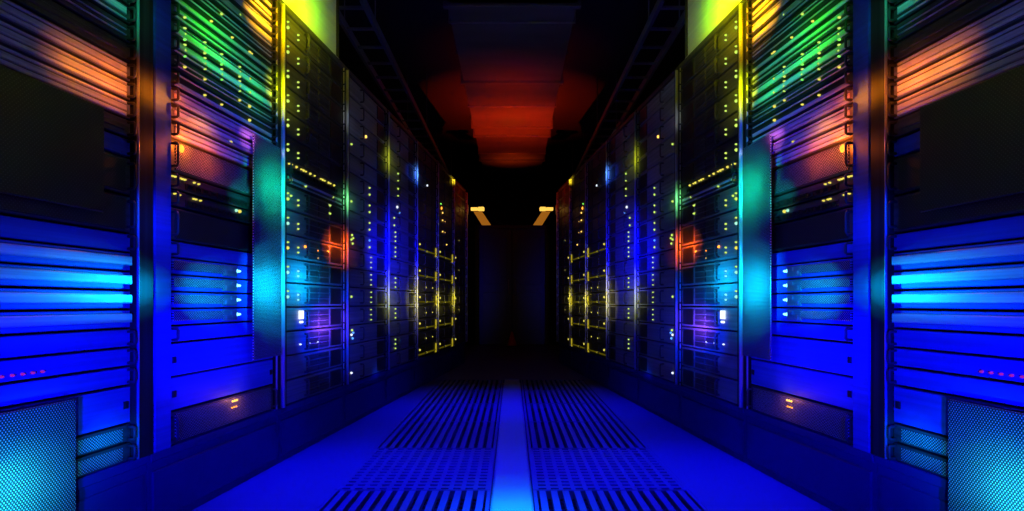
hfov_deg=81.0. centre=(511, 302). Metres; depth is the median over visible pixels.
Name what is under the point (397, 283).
server
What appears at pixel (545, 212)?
sconce
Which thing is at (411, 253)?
vent grille
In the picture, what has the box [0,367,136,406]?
server
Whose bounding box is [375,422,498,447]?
floor grate
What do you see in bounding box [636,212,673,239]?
server
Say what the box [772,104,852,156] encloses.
server
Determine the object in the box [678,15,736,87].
server
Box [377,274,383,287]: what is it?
vent grille
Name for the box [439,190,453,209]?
server
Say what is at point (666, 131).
server
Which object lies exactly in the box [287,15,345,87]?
server
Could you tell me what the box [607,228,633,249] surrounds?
server
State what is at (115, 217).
server
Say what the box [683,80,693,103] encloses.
vent grille
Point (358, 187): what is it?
server
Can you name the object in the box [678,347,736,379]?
server
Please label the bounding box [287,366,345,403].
server
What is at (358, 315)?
server
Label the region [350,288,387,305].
server
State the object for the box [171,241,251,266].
server
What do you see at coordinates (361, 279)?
server
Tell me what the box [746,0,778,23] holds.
server
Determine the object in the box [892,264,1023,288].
server
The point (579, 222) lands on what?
server
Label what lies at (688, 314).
vent grille
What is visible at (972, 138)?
rack
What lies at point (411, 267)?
vent grille
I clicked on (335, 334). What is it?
vent grille
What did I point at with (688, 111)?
vent grille
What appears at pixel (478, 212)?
sconce
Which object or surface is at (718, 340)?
server
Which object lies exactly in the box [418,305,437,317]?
server
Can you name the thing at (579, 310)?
server
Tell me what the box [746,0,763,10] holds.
server
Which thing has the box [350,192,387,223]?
server
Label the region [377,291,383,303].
vent grille
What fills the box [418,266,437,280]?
server
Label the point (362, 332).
server
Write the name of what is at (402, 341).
server
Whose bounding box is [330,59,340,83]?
vent grille
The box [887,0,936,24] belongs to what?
server
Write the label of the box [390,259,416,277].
server
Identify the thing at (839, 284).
server
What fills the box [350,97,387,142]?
server
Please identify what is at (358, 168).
server
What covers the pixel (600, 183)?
server
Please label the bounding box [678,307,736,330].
server
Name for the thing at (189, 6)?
server
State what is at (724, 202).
server
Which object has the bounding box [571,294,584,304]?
server
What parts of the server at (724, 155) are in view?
handle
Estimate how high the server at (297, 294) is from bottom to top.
0.110 m
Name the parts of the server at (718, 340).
handle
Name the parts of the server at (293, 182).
handle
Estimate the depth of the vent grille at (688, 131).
3.46 m
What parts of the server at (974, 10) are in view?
handle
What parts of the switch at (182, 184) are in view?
handle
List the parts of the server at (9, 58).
handle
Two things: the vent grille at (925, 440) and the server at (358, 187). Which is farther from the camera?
the server at (358, 187)
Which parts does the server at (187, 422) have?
handle, handle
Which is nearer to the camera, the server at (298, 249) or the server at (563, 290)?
the server at (298, 249)
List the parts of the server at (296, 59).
handle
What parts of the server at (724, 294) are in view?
handle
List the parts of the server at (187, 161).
handle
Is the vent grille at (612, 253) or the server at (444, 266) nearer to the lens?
the vent grille at (612, 253)
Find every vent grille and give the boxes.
[76,428,122,454]
[76,447,122,476]
[104,153,124,190]
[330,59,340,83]
[330,80,340,103]
[330,101,340,123]
[330,122,340,143]
[330,142,340,163]
[330,163,340,183]
[330,205,340,223]
[330,226,340,243]
[330,247,340,263]
[330,267,340,283]
[330,288,340,303]
[330,309,340,324]
[330,329,340,345]
[330,349,340,366]
[330,369,340,386]
[377,106,383,124]
[377,123,383,140]
[377,140,383,156]
[377,156,383,172]
[377,173,383,189]
[377,190,383,205]
[377,207,383,221]
[377,224,383,238]
[377,241,383,254]
[377,257,383,270]
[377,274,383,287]
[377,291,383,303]
[377,308,383,320]
[377,324,383,337]
[377,340,383,353]
[377,357,383,370]
[409,138,413,151]
[409,152,413,165]
[409,166,413,179]
[409,180,413,193]
[409,194,413,206]
[409,208,413,220]
[409,222,413,234]
[409,237,413,248]
[409,251,413,261]
[409,265,413,275]
[409,279,413,289]
[409,293,413,303]
[409,307,413,317]
[409,321,413,331]
[409,334,413,345]
[409,348,413,359]
[610,138,614,151]
[610,152,614,165]
[610,166,614,179]
[610,180,614,193]
[610,194,614,206]
[610,208,614,220]
[610,222,614,234]
[610,237,614,248]
[610,251,614,261]
[610,265,614,275]
[610,279,614,289]
[610,293,614,303]
[610,307,614,317]
[610,321,614,331]
[610,334,614,345]
[610,348,614,359]
[640,106,646,124]
[640,123,646,140]
[640,140,646,156]
[640,156,646,172]
[640,173,646,189]
[640,190,646,205]
[640,207,646,221]
[640,224,646,238]
[640,241,646,254]
[640,257,646,270]
[640,274,646,287]
[640,291,646,303]
[640,308,646,320]
[640,324,646,337]
[640,340,646,353]
[640,357,646,370]
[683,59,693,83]
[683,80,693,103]
[683,101,693,123]
[683,122,693,143]
[683,142,693,163]
[683,163,693,183]
[683,205,693,223]
[683,226,693,243]
[683,247,693,263]
[683,267,693,283]
[683,288,693,303]
[683,309,693,324]
[683,329,693,345]
[683,349,693,366]
[683,369,693,386]
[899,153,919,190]
[901,428,947,454]
[901,447,947,476]
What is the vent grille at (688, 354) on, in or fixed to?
attached to the server at (723, 364)
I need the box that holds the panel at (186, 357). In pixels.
[171,336,272,375]
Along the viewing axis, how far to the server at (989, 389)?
1.63 m
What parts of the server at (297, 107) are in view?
handle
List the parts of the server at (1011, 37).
handle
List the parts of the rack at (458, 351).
panel, plate, post, edge trim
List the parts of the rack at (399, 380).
plate, panel, panel, post, edge trim, edge trim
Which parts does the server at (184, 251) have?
handle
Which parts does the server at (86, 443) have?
handle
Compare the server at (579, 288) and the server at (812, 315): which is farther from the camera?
the server at (579, 288)
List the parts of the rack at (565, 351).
edge trim, post, panel, plate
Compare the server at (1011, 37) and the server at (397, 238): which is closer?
the server at (1011, 37)
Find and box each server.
[0,0,136,80]
[0,20,136,99]
[0,44,136,118]
[0,191,136,232]
[0,215,136,250]
[0,239,131,269]
[0,264,131,288]
[0,288,131,309]
[0,310,131,333]
[0,329,136,357]
[0,348,136,382]
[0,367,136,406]
[10,0,136,62]
[52,0,136,43]
[76,424,136,456]
[76,443,136,477]
[87,0,136,24]
[104,111,136,137]
[104,131,136,156]
[119,0,136,5]
[171,0,277,74]
[171,1,277,87]
[171,18,277,100]
[171,36,277,113]
[171,53,277,126]
[171,70,277,139]
[171,87,277,146]
[171,104,251,156]
[171,121,251,170]
[171,139,251,197]
[171,207,251,252]
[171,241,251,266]
[171,258,251,279]
[171,275,251,292]
[171,293,251,307]
[171,308,251,324]
[171,321,251,341]
[171,385,277,444]
[192,0,277,61]
[212,0,277,49]
[229,0,277,36]
[245,0,277,23]
[260,0,277,10]
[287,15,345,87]
[287,39,345,107]
[287,64,345,127]
[287,88,345,146]
[287,113,345,166]
[287,137,345,186]
[287,173,345,206]
[287,186,345,226]
[287,210,345,245]
[287,235,345,265]
[287,259,345,285]
[287,284,345,305]
[287,307,345,330]
[287,327,345,354]
[287,347,345,379]
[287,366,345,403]
[350,78,387,126]
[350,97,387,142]
[350,116,387,159]
[350,135,387,175]
[350,154,387,191]
[350,173,387,207]
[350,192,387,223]
[350,212,387,239]
[350,231,387,256]
[350,250,387,272]
[350,269,387,288]
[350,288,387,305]
[350,306,387,324]
[350,322,387,343]
[350,339,387,362]
[350,355,387,381]
[390,118,416,153]
[390,134,416,167]
[390,150,416,181]
[390,165,416,194]
[390,181,416,208]
[390,197,416,222]
[390,212,416,235]
[390,228,416,249]
[390,244,416,263]
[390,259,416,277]
[390,275,416,290]
[390,291,416,304]
[390,306,416,320]
[390,319,416,335]
[390,333,416,351]
[390,347,416,367]
[418,160,437,185]
[418,173,437,197]
[418,239,437,256]
[418,253,437,268]
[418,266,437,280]
[418,279,437,292]
[418,292,437,304]
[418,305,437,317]
[418,317,437,330]
[418,329,437,344]
[418,341,437,357]
[439,167,453,188]
[439,179,453,199]
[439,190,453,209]
[439,202,453,220]
[439,213,453,230]
[439,225,453,241]
[439,236,453,251]
[439,248,453,262]
[439,259,453,272]
[439,271,453,283]
[439,282,453,293]
[439,294,452,304]
[439,305,453,315]
[439,316,452,327]
[439,326,453,338]
[439,336,453,350]
[455,183,466,200]
[455,193,466,210]
[455,204,466,219]
[455,214,466,229]
[455,234,466,247]
[455,254,466,266]
[455,264,466,275]
[455,275,466,285]
[455,285,466,294]
[455,295,466,303]
[455,305,466,314]
[455,314,466,324]
[455,333,466,344]
[557,183,568,200]
[557,193,568,210]
[557,204,568,219]
[557,214,568,229]
[557,234,568,247]
[557,254,568,266]
[557,264,568,275]
[557,275,568,285]
[557,285,568,294]
[557,295,568,303]
[557,305,568,314]
[557,314,568,324]
[557,333,568,344]
[570,167,584,188]
[570,190,584,209]
[570,202,584,220]
[570,213,584,230]
[570,225,584,241]
[570,236,584,251]
[570,248,584,262]
[570,259,584,272]
[570,271,584,283]
[570,282,584,293]
[570,305,584,315]
[570,326,584,338]
[570,336,584,350]
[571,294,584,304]
[571,316,584,327]
[586,160,605,185]
[586,173,605,197]
[586,226,605,244]
[586,239,605,256]
[586,253,605,268]
[586,266,605,280]
[586,279,605,292]
[586,292,605,304]
[586,305,605,317]
[586,317,605,330]
[586,329,605,344]
[586,341,605,357]
[607,134,633,167]
[607,150,633,181]
[607,165,633,194]
[607,181,633,208]
[607,197,633,222]
[607,212,633,235]
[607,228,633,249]
[607,244,633,263]
[607,259,633,277]
[607,275,633,290]
[607,291,633,304]
[607,306,633,320]
[607,319,633,335]
[607,333,633,351]
[607,347,633,367]
[636,78,673,126]
[636,97,673,142]
[636,116,673,159]
[636,135,673,175]
[636,154,673,191]
[636,173,673,207]
[636,192,673,223]
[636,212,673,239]
[636,231,673,256]
[636,250,673,272]
[636,269,673,288]
[636,288,673,305]
[636,306,673,324]
[636,322,673,343]
[636,339,673,362]
[636,355,673,381]
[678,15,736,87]
[678,39,736,107]
[678,64,736,127]
[678,88,736,146]
[678,113,736,166]
[678,137,736,186]
[678,173,736,206]
[678,186,736,226]
[678,210,736,245]
[678,235,736,265]
[678,259,736,285]
[678,284,736,305]
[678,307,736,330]
[678,327,736,354]
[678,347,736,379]
[678,366,736,403]
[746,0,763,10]
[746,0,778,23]
[746,0,794,36]
[746,0,811,49]
[746,0,831,61]
[746,0,852,74]
[746,1,852,87]
[746,18,852,100]
[746,36,852,113]
[746,53,852,126]
[746,70,852,139]
[746,87,852,146]
[746,385,852,444]
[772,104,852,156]
[772,121,852,170]
[772,139,852,197]
[772,207,852,252]
[772,241,852,266]
[772,258,852,279]
[772,275,852,292]
[772,293,852,307]
[772,308,852,324]
[772,321,852,341]
[887,0,904,5]
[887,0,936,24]
[887,0,971,43]
[887,0,1013,62]
[887,0,1023,80]
[887,20,1023,99]
[887,44,1023,118]
[887,111,919,137]
[887,131,919,156]
[887,191,1023,232]
[887,215,1023,250]
[887,329,1023,357]
[887,348,1023,382]
[887,367,1023,406]
[887,424,947,456]
[887,443,947,477]
[892,239,1023,269]
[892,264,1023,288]
[892,288,1023,309]
[892,310,1023,333]
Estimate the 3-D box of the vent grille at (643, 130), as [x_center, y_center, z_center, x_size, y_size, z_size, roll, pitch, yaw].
[0.937,-1.219,4.274,0.005,0.090,0.145,0,0,-6]
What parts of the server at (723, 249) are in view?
handle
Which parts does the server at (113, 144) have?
handle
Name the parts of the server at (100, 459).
handle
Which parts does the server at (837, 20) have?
handle, handle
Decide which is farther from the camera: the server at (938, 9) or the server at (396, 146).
the server at (396, 146)
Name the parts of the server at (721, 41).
handle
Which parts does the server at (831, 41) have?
handle, handle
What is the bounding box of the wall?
[433,156,590,344]
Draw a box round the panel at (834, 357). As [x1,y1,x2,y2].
[751,336,852,375]
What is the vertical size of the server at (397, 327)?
0.110 m
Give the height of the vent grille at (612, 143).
0.090 m
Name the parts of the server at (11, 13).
handle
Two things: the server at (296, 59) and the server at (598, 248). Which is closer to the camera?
the server at (296, 59)
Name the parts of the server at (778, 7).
handle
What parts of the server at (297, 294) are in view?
handle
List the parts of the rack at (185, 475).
post, plate, panel, panel, post, edge trim, edge trim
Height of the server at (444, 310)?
0.110 m
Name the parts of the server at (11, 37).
handle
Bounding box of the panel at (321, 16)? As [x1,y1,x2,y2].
[283,0,338,57]
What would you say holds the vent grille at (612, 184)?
attached to the server at (627, 177)
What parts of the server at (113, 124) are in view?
handle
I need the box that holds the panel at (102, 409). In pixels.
[0,386,129,435]
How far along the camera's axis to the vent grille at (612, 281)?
5.07 m
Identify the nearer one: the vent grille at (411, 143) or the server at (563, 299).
the vent grille at (411, 143)
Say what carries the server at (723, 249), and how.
in the rack at (718, 422)
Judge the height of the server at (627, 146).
0.110 m
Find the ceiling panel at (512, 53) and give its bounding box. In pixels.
[443,0,580,174]
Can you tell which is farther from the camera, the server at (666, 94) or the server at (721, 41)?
the server at (666, 94)
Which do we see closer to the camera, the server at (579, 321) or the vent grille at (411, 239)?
the vent grille at (411, 239)
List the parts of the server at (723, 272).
handle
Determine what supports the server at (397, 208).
in the rack at (399, 380)
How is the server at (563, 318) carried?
in the rack at (565, 351)
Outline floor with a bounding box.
[191,345,832,510]
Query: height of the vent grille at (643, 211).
0.090 m
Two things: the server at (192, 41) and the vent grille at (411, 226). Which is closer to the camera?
the server at (192, 41)
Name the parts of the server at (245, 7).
handle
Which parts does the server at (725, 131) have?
handle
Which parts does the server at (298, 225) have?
handle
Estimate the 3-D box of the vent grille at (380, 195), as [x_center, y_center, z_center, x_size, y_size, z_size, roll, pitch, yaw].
[-0.937,-0.747,4.274,0.005,0.090,0.145,0,0,6]
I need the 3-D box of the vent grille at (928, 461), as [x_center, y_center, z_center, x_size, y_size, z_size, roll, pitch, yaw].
[1.226,0.462,1.519,0.005,0.040,0.640,0,0,-6]
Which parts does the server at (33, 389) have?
handle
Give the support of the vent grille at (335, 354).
attached to the server at (299, 364)
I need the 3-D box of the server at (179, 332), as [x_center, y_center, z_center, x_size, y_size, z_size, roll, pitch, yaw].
[-1.438,0.108,2.437,0.665,0.052,0.705,0,0,6]
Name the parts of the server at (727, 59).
handle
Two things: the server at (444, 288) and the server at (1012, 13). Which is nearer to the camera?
the server at (1012, 13)
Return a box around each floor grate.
[316,490,490,510]
[335,384,688,510]
[336,448,495,492]
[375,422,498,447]
[400,403,500,421]
[418,390,501,402]
[430,380,502,390]
[521,380,593,390]
[522,390,605,402]
[523,403,623,421]
[525,422,648,447]
[528,448,687,492]
[533,490,707,510]
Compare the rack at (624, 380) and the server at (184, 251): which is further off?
the rack at (624, 380)
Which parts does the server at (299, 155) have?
handle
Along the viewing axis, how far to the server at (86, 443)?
1.76 m
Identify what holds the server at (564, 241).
in the rack at (565, 351)
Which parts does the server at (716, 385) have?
handle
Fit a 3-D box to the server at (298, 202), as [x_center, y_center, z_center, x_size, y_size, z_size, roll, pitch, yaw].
[-1.352,-0.511,3.257,0.665,0.110,0.705,0,0,6]
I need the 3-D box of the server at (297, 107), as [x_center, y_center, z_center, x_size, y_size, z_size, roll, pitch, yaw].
[-1.352,-0.983,3.257,0.665,0.110,0.705,0,0,6]
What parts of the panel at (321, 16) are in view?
rail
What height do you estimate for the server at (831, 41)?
0.052 m
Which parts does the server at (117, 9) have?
handle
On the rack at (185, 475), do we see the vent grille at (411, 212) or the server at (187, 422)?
the server at (187, 422)
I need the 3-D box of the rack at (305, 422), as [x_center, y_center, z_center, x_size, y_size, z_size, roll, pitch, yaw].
[-1.484,-0.340,3.276,0.928,2.200,0.800,0,0,6]
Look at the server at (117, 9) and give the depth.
1.82 m
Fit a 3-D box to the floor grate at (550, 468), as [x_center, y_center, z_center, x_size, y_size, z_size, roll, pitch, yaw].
[0.403,0.777,2.790,0.633,0.035,0.696,0,0,0]
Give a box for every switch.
[171,173,251,211]
[171,190,251,225]
[287,161,345,196]
[678,161,736,196]
[772,173,852,211]
[772,190,852,225]
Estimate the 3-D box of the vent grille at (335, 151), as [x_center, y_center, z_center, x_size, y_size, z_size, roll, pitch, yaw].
[-1.021,-0.865,3.474,0.005,0.090,0.145,0,0,6]
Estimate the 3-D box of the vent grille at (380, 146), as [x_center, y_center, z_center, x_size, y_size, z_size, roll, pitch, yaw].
[-0.937,-1.101,4.274,0.005,0.090,0.145,0,0,6]
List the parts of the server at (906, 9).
handle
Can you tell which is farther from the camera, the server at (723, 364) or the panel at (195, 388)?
the server at (723, 364)
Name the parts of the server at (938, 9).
handle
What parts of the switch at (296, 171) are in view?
handle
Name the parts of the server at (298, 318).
handle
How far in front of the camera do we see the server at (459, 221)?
7.27 m
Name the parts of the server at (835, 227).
handle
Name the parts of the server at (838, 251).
handle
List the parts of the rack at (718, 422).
edge trim, edge trim, post, panel, panel, plate, post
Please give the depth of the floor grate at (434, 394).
4.92 m
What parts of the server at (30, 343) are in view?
handle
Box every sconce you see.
[471,207,490,224]
[533,207,552,224]
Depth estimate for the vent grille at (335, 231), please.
3.46 m
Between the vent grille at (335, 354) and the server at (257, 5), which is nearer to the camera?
the server at (257, 5)
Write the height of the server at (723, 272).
0.110 m
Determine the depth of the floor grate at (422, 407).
4.19 m
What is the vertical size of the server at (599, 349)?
0.110 m
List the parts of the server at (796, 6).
handle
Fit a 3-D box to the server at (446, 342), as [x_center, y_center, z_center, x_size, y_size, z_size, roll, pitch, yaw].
[-1.016,0.433,6.457,0.665,0.110,0.705,0,0,6]
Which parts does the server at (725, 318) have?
handle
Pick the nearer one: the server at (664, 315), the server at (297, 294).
the server at (297, 294)
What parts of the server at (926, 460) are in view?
handle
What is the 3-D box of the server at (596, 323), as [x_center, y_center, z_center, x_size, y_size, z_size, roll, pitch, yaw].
[1.100,0.197,5.657,0.665,0.110,0.705,0,0,-6]
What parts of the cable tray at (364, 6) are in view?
rail, hanger rod, hanger rod, hanger rod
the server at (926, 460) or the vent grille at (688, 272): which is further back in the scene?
the vent grille at (688, 272)
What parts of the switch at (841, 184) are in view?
handle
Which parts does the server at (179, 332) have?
handle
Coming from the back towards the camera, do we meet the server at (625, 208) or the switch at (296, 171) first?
the server at (625, 208)
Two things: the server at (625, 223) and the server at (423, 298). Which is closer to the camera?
the server at (625, 223)
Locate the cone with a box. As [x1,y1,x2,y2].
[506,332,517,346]
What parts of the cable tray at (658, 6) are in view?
hanger rod, hanger rod, hanger rod, rail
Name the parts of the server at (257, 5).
handle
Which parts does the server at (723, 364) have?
handle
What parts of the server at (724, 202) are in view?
handle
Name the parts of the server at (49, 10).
handle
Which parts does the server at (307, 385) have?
handle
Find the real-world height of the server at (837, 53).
0.052 m
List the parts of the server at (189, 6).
handle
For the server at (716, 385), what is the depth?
3.17 m
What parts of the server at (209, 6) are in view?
handle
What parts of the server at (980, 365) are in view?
handle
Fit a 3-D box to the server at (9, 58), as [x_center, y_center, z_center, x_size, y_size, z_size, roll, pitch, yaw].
[-1.531,-0.600,1.554,0.665,0.052,0.705,0,0,6]
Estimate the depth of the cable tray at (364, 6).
5.12 m
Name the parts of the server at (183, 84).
handle, handle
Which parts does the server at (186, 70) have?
handle, handle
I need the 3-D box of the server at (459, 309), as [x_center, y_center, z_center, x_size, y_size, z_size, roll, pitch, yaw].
[-0.932,0.079,7.257,0.665,0.110,0.705,0,0,6]
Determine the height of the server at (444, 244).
0.110 m
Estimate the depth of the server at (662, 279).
4.01 m
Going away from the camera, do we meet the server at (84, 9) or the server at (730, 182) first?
the server at (84, 9)
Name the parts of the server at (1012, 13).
handle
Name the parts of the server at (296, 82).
handle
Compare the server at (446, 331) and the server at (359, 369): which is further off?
the server at (446, 331)
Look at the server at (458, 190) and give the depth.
7.27 m
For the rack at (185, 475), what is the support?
on the floor
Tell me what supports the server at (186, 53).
in the rack at (185, 475)
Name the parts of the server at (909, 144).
handle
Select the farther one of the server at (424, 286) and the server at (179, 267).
the server at (424, 286)
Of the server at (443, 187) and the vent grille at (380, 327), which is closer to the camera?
the vent grille at (380, 327)
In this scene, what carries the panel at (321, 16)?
on the rack at (305, 422)
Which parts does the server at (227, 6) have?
handle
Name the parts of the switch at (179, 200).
handle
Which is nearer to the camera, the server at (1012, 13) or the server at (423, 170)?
the server at (1012, 13)
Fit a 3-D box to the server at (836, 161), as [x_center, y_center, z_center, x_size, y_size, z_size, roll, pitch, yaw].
[1.438,-0.511,2.437,0.665,0.110,0.705,0,0,-6]
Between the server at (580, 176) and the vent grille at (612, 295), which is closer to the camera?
the vent grille at (612, 295)
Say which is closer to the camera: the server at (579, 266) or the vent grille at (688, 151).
the vent grille at (688, 151)
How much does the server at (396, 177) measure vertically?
0.110 m
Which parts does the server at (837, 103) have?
handle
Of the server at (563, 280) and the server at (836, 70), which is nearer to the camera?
the server at (836, 70)
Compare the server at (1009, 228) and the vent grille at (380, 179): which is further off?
the vent grille at (380, 179)
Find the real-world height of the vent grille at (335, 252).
0.090 m
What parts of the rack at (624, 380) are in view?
edge trim, edge trim, post, panel, panel, plate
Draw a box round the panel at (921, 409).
[894,386,1023,435]
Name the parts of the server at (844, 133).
handle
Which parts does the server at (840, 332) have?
handle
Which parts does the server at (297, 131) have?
handle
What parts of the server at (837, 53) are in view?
handle, handle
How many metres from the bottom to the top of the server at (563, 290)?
0.110 m
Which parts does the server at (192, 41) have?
handle, handle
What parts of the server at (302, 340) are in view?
handle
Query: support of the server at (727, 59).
in the rack at (718, 422)
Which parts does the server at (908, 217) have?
handle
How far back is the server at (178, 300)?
2.27 m
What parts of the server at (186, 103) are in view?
handle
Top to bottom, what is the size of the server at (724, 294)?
0.110 m
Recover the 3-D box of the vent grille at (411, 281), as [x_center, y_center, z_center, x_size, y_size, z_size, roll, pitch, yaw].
[-0.853,-0.157,5.074,0.005,0.090,0.145,0,0,6]
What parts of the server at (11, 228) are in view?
handle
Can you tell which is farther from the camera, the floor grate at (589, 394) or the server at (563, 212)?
the server at (563, 212)
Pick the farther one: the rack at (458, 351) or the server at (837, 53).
the rack at (458, 351)
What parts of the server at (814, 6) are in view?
handle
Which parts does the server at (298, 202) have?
handle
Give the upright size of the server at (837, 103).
0.052 m
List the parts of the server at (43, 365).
handle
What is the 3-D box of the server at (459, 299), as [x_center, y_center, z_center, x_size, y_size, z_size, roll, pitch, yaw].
[-0.932,-0.039,7.257,0.665,0.110,0.705,0,0,6]
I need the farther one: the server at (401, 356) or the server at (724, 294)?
the server at (401, 356)
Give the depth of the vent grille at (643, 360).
4.27 m
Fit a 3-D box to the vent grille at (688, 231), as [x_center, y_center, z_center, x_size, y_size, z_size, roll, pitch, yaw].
[1.021,-0.393,3.474,0.005,0.090,0.145,0,0,-6]
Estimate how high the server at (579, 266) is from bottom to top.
0.110 m
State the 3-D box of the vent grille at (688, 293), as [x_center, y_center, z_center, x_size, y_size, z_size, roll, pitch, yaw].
[1.021,-0.039,3.474,0.005,0.090,0.145,0,0,-6]
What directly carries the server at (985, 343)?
in the rack at (972, 138)
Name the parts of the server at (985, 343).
handle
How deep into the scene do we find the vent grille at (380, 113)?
4.27 m
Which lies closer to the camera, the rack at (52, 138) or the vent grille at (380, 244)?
the rack at (52, 138)
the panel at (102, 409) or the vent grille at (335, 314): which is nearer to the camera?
the panel at (102, 409)
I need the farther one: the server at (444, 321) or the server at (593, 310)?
the server at (444, 321)
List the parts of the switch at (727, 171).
handle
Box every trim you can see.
[475,225,548,344]
[490,379,533,510]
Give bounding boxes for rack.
[0,0,152,510]
[146,0,284,510]
[277,0,348,463]
[343,66,389,427]
[385,109,417,404]
[414,139,438,389]
[435,161,454,377]
[452,177,467,368]
[556,177,571,368]
[569,161,588,377]
[585,139,609,389]
[606,109,638,405]
[634,66,680,427]
[675,0,746,463]
[739,0,877,510]
[871,0,1023,510]
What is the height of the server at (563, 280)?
0.110 m
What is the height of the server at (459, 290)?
0.110 m
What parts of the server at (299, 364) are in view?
handle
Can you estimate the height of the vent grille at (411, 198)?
0.090 m
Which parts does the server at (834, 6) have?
handle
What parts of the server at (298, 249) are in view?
handle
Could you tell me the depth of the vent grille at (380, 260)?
4.27 m
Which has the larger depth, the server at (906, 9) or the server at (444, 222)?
the server at (444, 222)
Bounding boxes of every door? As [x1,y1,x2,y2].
[478,229,511,344]
[512,229,545,344]
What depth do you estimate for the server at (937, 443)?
1.76 m
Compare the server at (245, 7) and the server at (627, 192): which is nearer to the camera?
the server at (245, 7)
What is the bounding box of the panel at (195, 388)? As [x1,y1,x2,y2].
[171,360,272,409]
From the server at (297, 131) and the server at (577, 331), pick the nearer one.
the server at (297, 131)
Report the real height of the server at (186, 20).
0.052 m
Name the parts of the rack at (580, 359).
edge trim, post, panel, plate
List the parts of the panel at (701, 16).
rail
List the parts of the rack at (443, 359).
panel, plate, post, edge trim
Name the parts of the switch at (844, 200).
handle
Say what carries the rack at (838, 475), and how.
on the floor
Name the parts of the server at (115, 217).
handle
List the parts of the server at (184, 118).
handle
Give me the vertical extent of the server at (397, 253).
0.110 m
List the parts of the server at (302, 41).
handle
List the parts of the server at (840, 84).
handle, handle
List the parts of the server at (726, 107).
handle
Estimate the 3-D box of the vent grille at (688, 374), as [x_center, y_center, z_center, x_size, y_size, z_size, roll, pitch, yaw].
[1.021,0.433,3.474,0.005,0.090,0.145,0,0,-6]
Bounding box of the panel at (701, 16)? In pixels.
[685,0,740,57]
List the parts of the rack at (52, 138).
panel, panel, panel, plate, edge trim, post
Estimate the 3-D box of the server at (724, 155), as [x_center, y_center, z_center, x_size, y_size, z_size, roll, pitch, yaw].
[1.352,-0.747,3.257,0.665,0.110,0.705,0,0,-6]
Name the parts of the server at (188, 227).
handle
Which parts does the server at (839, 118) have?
handle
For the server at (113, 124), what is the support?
in the rack at (52, 138)
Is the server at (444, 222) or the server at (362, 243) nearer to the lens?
the server at (362, 243)
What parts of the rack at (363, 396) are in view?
post, plate, panel, panel, post, edge trim, edge trim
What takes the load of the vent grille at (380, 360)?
attached to the server at (359, 369)
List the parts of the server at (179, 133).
handle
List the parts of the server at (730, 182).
handle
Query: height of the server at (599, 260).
0.110 m
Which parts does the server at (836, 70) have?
handle, handle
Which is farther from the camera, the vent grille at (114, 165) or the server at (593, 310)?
the server at (593, 310)
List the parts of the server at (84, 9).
handle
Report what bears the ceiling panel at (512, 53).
hanging from the ceiling
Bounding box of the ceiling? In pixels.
[339,0,684,155]
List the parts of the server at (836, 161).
handle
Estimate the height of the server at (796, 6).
0.052 m
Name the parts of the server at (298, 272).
handle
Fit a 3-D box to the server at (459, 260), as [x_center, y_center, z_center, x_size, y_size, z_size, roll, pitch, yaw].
[-0.932,-0.511,7.257,0.665,0.110,0.705,0,0,6]
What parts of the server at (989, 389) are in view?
handle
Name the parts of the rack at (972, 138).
post, edge trim, plate, panel, panel, panel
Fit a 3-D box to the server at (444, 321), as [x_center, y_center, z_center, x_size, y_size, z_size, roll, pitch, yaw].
[-1.016,0.197,6.457,0.665,0.110,0.705,0,0,6]
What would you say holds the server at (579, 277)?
in the rack at (580, 359)
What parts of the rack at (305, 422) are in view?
post, panel, plate, panel, post, edge trim, edge trim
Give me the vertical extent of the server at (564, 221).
0.110 m
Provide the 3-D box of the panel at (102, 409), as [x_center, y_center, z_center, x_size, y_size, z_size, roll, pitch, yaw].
[-1.375,0.315,1.538,0.308,0.110,0.705,0,0,6]
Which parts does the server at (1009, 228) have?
handle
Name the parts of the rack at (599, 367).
edge trim, edge trim, post, panel, plate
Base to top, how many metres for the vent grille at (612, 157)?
0.090 m
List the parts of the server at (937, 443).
handle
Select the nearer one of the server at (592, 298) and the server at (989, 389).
the server at (989, 389)
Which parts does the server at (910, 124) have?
handle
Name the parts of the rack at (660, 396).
edge trim, edge trim, post, panel, panel, plate, post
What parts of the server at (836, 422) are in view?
handle, handle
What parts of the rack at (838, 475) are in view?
edge trim, edge trim, post, panel, panel, plate, post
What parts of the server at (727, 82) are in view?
handle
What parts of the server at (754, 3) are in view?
handle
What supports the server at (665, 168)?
in the rack at (660, 396)
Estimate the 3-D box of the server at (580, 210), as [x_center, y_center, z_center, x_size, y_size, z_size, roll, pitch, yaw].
[1.016,-0.983,6.457,0.665,0.110,0.705,0,0,-6]
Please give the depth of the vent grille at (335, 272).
3.46 m
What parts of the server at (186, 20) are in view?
handle, handle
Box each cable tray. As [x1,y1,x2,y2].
[339,0,451,174]
[572,0,684,174]
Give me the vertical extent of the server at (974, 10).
0.052 m
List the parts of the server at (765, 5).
handle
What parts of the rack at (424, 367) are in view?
plate, panel, post, edge trim, edge trim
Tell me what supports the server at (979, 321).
in the rack at (972, 138)
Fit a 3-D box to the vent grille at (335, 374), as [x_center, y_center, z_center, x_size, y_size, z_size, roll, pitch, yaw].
[-1.021,0.433,3.474,0.005,0.090,0.145,0,0,6]
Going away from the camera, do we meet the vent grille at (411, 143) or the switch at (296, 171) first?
the switch at (296, 171)
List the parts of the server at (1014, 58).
handle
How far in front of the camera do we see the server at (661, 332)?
4.01 m
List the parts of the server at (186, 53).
handle, handle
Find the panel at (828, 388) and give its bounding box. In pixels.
[751,360,852,409]
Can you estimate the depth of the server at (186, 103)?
2.29 m
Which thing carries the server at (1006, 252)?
in the rack at (972, 138)
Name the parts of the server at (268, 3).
handle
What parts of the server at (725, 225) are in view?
handle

